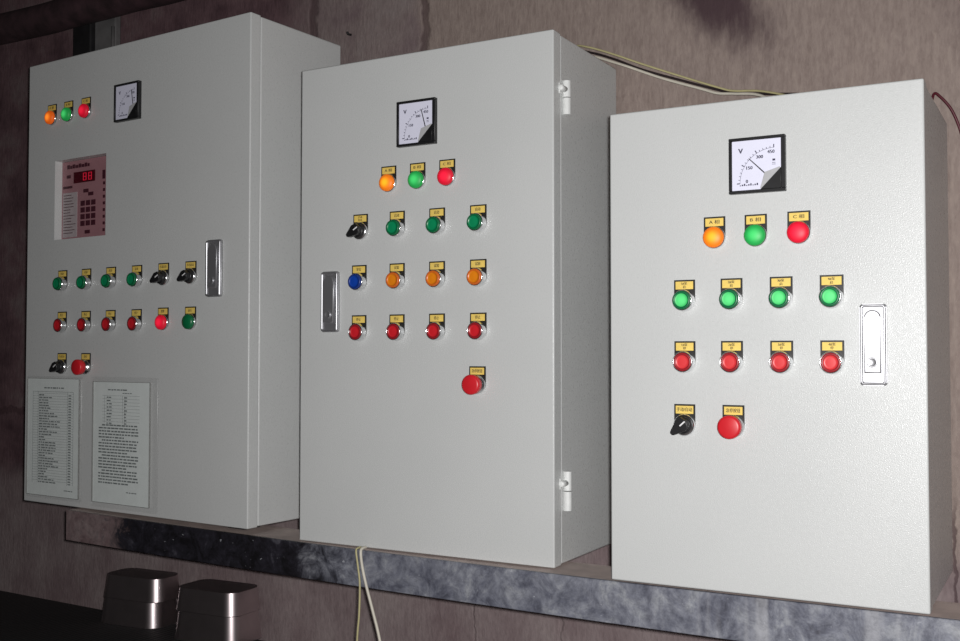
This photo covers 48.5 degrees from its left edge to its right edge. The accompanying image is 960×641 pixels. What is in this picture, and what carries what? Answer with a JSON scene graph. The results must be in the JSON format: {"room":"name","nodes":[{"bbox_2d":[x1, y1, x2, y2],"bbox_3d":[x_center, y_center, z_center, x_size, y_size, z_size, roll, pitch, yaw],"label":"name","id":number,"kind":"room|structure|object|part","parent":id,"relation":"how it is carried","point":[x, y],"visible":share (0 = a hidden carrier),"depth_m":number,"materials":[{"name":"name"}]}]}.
{"room":"electrical room","nodes":[
{"label":"electrical room","id":0,"kind":"room"},
{"bbox_2d":[0,0,959,640],"bbox_3d":[-0.115,-0.028,2.096,6.400,3.000,0.150,-1,-2,32],"label":"wall","id":1,"kind":"structure","parent":0,"point":[780,46],"depth_m":1.96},
{"bbox_2d":[73,23,94,55],"bbox_3d":[-0.930,-0.386,2.508,0.064,0.640,0.026,-1,-2,32],"label":"duct","id":2,"kind":"object","parent":1,"relation":"attached to","point":[83,36],"visible":0.06,"depth_m":2.50,"materials":[{"name":"black metal"}]},
{"bbox_2d":[0,0,184,44],"bbox_3d":[-1.072,-0.720,2.566,3.101,0.076,0.075,-1,-2,32],"label":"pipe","id":3,"kind":"object","parent":1,"relation":"attached to","point":[54,16],"visible":1,"depth_m":2.47,"materials":[{"name":"black metal"}]},
{"bbox_2d":[95,16,120,50],"bbox_3d":[-0.868,-0.387,2.471,0.073,0.640,0.024,-1,-2,32],"label":"strip","id":4,"kind":"object","parent":1,"relation":"attached to","point":[107,32],"visible":0.11,"depth_m":2.47,"materials":[{"name":"grey metal"}]},
{"bbox_2d":[66,508,959,640],"bbox_3d":[0.121,0.389,1.677,2.000,0.069,0.292,-1,-2,32],"label":"steel beam","id":5,"kind":"structure","parent":1,"relation":"attached to","point":[585,591],"depth_m":1.54,"materials":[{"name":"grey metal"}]},
{"bbox_2d":[24,12,340,529],"bbox_3d":[-0.610,-0.078,2.117,0.648,0.908,0.264,-1,-2,34],"label":"electrical cabinet","id":6,"kind":"object","parent":5,"relation":"on","point":[165,174],"visible":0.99,"depth_m":1.95,"materials":[{"name":"metal"}]},
{"bbox_2d":[44,104,56,124],"bbox_3d":[-0.874,-0.419,2.168,0.029,0.042,0.014,-1,-2,32],"label":"lamp","id":7,"kind":"object","parent":6,"relation":"attached to","point":[50,110],"depth_m":2.17,"materials":[{"name":"orange plastic"}]},
{"bbox_2d":[26,378,79,499],"bbox_3d":[-0.857,0.235,2.141,0.182,0.246,0.004,-1,-2,34],"label":"instruction sheet","id":8,"kind":"object","parent":6,"relation":"attached to","point":[53,404],"visible":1,"depth_m":2.14,"materials":[{"name":"white paper"}]},
{"bbox_2d":[49,353,66,373],"bbox_3d":[-0.842,0.086,2.126,0.030,0.042,0.022,-1,-2,32],"label":"switch","id":9,"kind":"object","parent":6,"relation":"attached to","point":[59,365],"depth_m":2.13,"materials":[{"name":"black plastic"}]},
{"bbox_2d":[61,100,72,121],"bbox_3d":[-0.829,-0.420,2.138,0.029,0.042,0.014,-1,-2,32],"label":"lamp","id":10,"kind":"object","parent":6,"relation":"attached to","point":[66,105],"depth_m":2.14,"materials":[{"name":"green plastic"}]},
{"bbox_2d":[78,97,90,117],"bbox_3d":[-0.783,-0.421,2.107,0.029,0.042,0.014,-1,-2,32],"label":"lamp","id":11,"kind":"object","parent":6,"relation":"attached to","point":[84,103],"depth_m":2.10,"materials":[{"name":"red plastic"}]},
{"bbox_2d":[91,381,150,507],"bbox_3d":[-0.675,0.233,2.020,0.193,0.251,0.003,-1,-2,34],"label":"instruction sheet","id":12,"kind":"object","parent":6,"relation":"attached to","point":[121,411],"visible":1,"depth_m":2.02,"materials":[{"name":"white paper"}]},
{"bbox_2d":[150,263,168,284],"bbox_3d":[-0.590,-0.086,1.963,0.031,0.042,0.022,-1,-2,32],"label":"switch","id":13,"kind":"object","parent":6,"relation":"attached to","point":[160,276],"depth_m":1.96,"materials":[{"name":"black plastic"}]},
{"bbox_2d":[155,307,168,329],"bbox_3d":[-0.588,-0.003,1.964,0.029,0.042,0.014,-1,-2,32],"label":"lamp","id":14,"kind":"object","parent":6,"relation":"attached to","point":[161,313],"depth_m":1.96,"materials":[{"name":"red plastic"}]},
{"bbox_2d":[177,261,196,283],"bbox_3d":[-0.529,-0.087,1.923,0.031,0.042,0.022,-1,-2,32],"label":"switch","id":15,"kind":"object","parent":6,"relation":"attached to","point":[187,269],"depth_m":1.92,"materials":[{"name":"black plastic"}]},
{"bbox_2d":[182,306,195,329],"bbox_3d":[-0.526,-0.004,1.923,0.029,0.042,0.014,-1,-2,32],"label":"lamp","id":16,"kind":"object","parent":6,"relation":"attached to","point":[188,312],"depth_m":1.92,"materials":[{"name":"green plastic"}]},
{"bbox_3d":[-0.474,-0.097,1.892,0.024,0.078,0.004,-1,-2,34],"label":"handle lever","id":17,"kind":"part","parent":6,"relation":"part of","materials":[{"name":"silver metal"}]},
{"bbox_3d":[-0.473,-0.093,1.893,0.038,0.102,0.007,-1,-2,34],"label":"lock handle","id":18,"kind":"part","parent":6,"relation":"part of","materials":[{"name":"silver metal"}]},
{"bbox_2d":[300,29,615,567],"bbox_3d":[-0.038,-0.028,1.768,0.481,0.792,0.270,-1,-2,30],"label":"electrical cabinet","id":19,"kind":"object","parent":5,"relation":"on","point":[455,401],"visible":1,"depth_m":1.66,"materials":[{"name":"metal"}]},
{"bbox_3d":[-0.249,-0.035,1.755,0.022,0.077,0.004,-1,-2,30],"label":"handle lever","id":20,"kind":"part","parent":19,"relation":"part of","materials":[{"name":"silver metal"}]},
{"bbox_3d":[-0.247,-0.031,1.757,0.035,0.100,0.007,-1,-2,30],"label":"lock handle","id":21,"kind":"part","parent":19,"relation":"part of","materials":[{"name":"silver metal"}]},
{"bbox_2d":[346,214,367,239],"bbox_3d":[-0.199,-0.152,1.726,0.029,0.042,0.021,-1,-2,32],"label":"switch","id":22,"kind":"object","parent":19,"relation":"attached to","point":[356,224],"depth_m":1.73,"materials":[{"name":"black plastic"}]},
{"bbox_2d":[355,546,360,640],"bbox_3d":[-0.195,0.571,1.700,0.011,0.418,0.023,0,-2,-2],"label":"wire","id":23,"kind":"object","parent":19,"relation":"hanging from","point":[356,555],"visible":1,"depth_m":1.69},
{"bbox_2d":[359,546,380,640],"bbox_3d":[-0.153,0.570,1.674,0.085,0.420,0.021,-1,-2,32],"label":"wire","id":24,"kind":"object","parent":19,"relation":"hanging from","point":[363,547],"visible":1,"depth_m":1.68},
{"bbox_2d":[379,165,395,191],"bbox_3d":[-0.149,-0.227,1.704,0.029,0.042,0.014,-1,-2,32],"label":"lamp","id":25,"kind":"object","parent":19,"relation":"attached to","point":[387,173],"depth_m":1.70,"materials":[{"name":"orange plastic"}]},
{"bbox_2d":[408,162,425,188],"bbox_3d":[-0.101,-0.228,1.676,0.029,0.042,0.014,-1,-2,32],"label":"lamp","id":26,"kind":"object","parent":19,"relation":"attached to","point":[416,170],"depth_m":1.67,"materials":[{"name":"green plastic"}]},
{"bbox_2d":[437,159,454,185],"bbox_3d":[-0.054,-0.229,1.649,0.029,0.042,0.014,-1,-2,32],"label":"lamp","id":27,"kind":"object","parent":19,"relation":"attached to","point":[445,167],"depth_m":1.65,"materials":[{"name":"red plastic"}]},
{"bbox_2d":[610,78,952,613],"bbox_3d":[0.417,0.037,1.476,0.404,0.643,0.303,-1,-2,29],"label":"electrical cabinet","id":28,"kind":"object","parent":5,"relation":"on","point":[781,394],"visible":1,"depth_m":1.35,"materials":[{"name":"metal"}]},
{"bbox_2d":[594,55,766,96],"bbox_3d":[0.310,-0.366,1.715,0.439,0.175,0.045,-2,-2,44],"label":"wire","id":29,"kind":"object","parent":28,"relation":"on","point":[598,57],"visible":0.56,"depth_m":1.71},
{"bbox_2d":[577,45,783,94],"bbox_3d":[0.319,-0.376,1.704,0.506,0.195,0.044,-2,-2,42],"label":"wire","id":30,"kind":"object","parent":28,"relation":"on","point":[614,54],"visible":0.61,"depth_m":1.72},
{"bbox_2d":[670,404,694,435],"bbox_3d":[0.266,0.131,1.401,0.029,0.042,0.022,-1,-2,32],"label":"switch","id":31,"kind":"object","parent":28,"relation":"attached to","point":[682,416],"depth_m":1.40,"materials":[{"name":"black plastic"}]},
{"bbox_2d":[585,50,792,94],"bbox_3d":[0.338,-0.373,1.702,0.554,0.188,0.037,-1,-2,40],"label":"wire","id":32,"kind":"object","parent":28,"relation":"on","point":[590,52],"visible":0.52,"depth_m":1.74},
{"bbox_2d":[703,216,725,248],"bbox_3d":[0.304,-0.115,1.391,0.029,0.042,0.014,-1,-2,32],"label":"lamp","id":33,"kind":"object","parent":28,"relation":"attached to","point":[714,227],"depth_m":1.39,"materials":[{"name":"orange plastic"}]},
{"bbox_2d":[744,214,766,246],"bbox_3d":[0.351,-0.116,1.365,0.029,0.042,0.014,-1,-2,32],"label":"lamp","id":34,"kind":"object","parent":28,"relation":"attached to","point":[755,225],"depth_m":1.36,"materials":[{"name":"green plastic"}]},
{"bbox_2d":[787,210,810,243],"bbox_3d":[0.399,-0.117,1.339,0.029,0.042,0.014,-1,-2,32],"label":"lamp","id":35,"kind":"object","parent":28,"relation":"attached to","point":[798,221],"depth_m":1.34,"materials":[{"name":"red plastic"}]},
{"bbox_3d":[0.475,0.025,1.292,0.019,0.077,0.004,-1,-2,29],"label":"handle lever","id":36,"kind":"part","parent":28,"relation":"part of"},
{"bbox_3d":[0.477,0.029,1.294,0.032,0.100,0.007,-1,-2,29],"label":"lock handle","id":37,"kind":"part","parent":28,"relation":"part of","materials":[{"name":"metal"}]},
{"bbox_2d":[931,92,959,132],"bbox_3d":[0.663,-0.265,1.514,0.053,0.120,0.020,-1,-2,32],"label":"wire","id":38,"kind":"object","parent":28,"relation":"attached to","point":[934,93],"visible":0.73,"depth_m":1.51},
{"bbox_3d":[-1.018,1.476,0.591,6.400,0.100,3.580,-1,-2,32],"label":"floor","id":39,"kind":"structure","parent":0,"visible":0},
{"bbox_2d":[0,590,262,640],"bbox_3d":[-1.167,1.055,2.244,1.620,0.844,0.512,-1,-2,32],"label":"workbench","id":40,"kind":"object","parent":39,"relation":"on","point":[22,617],"visible":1,"depth_m":2.20,"materials":[{"name":"black rubber"}]},
{"bbox_2d":[101,597,177,628],"bbox_3d":[-0.716,0.607,2.247,0.158,0.053,0.090,-1,-2,25],"label":"box","id":41,"kind":"object","parent":40,"relation":"on","point":[134,614],"visible":0.68,"depth_m":2.21,"materials":[{"name":"silver metal"}]},
{"bbox_2d":[104,568,179,602],"bbox_3d":[-0.710,0.556,2.246,0.158,0.048,0.088,-1,-2,25],"label":"box","id":42,"kind":"object","parent":41,"relation":"on","point":[130,584],"visible":0.89,"depth_m":2.21,"materials":[{"name":"silver metal"}]},
{"bbox_2d":[175,610,261,640],"bbox_3d":[-0.520,0.602,2.121,0.160,0.056,0.104,-1,-2,27],"label":"box","id":43,"kind":"object","parent":40,"relation":"on","point":[190,626],"visible":0.78,"depth_m":2.08,"materials":[{"name":"silver metal"}]},
{"bbox_2d":[176,579,260,616],"bbox_3d":[-0.520,0.551,2.124,0.157,0.045,0.101,-1,-2,27],"label":"box","id":44,"kind":"object","parent":43,"relation":"on","point":[213,597],"visible":1,"depth_m":2.09,"materials":[{"name":"silver metal"}]}
]}

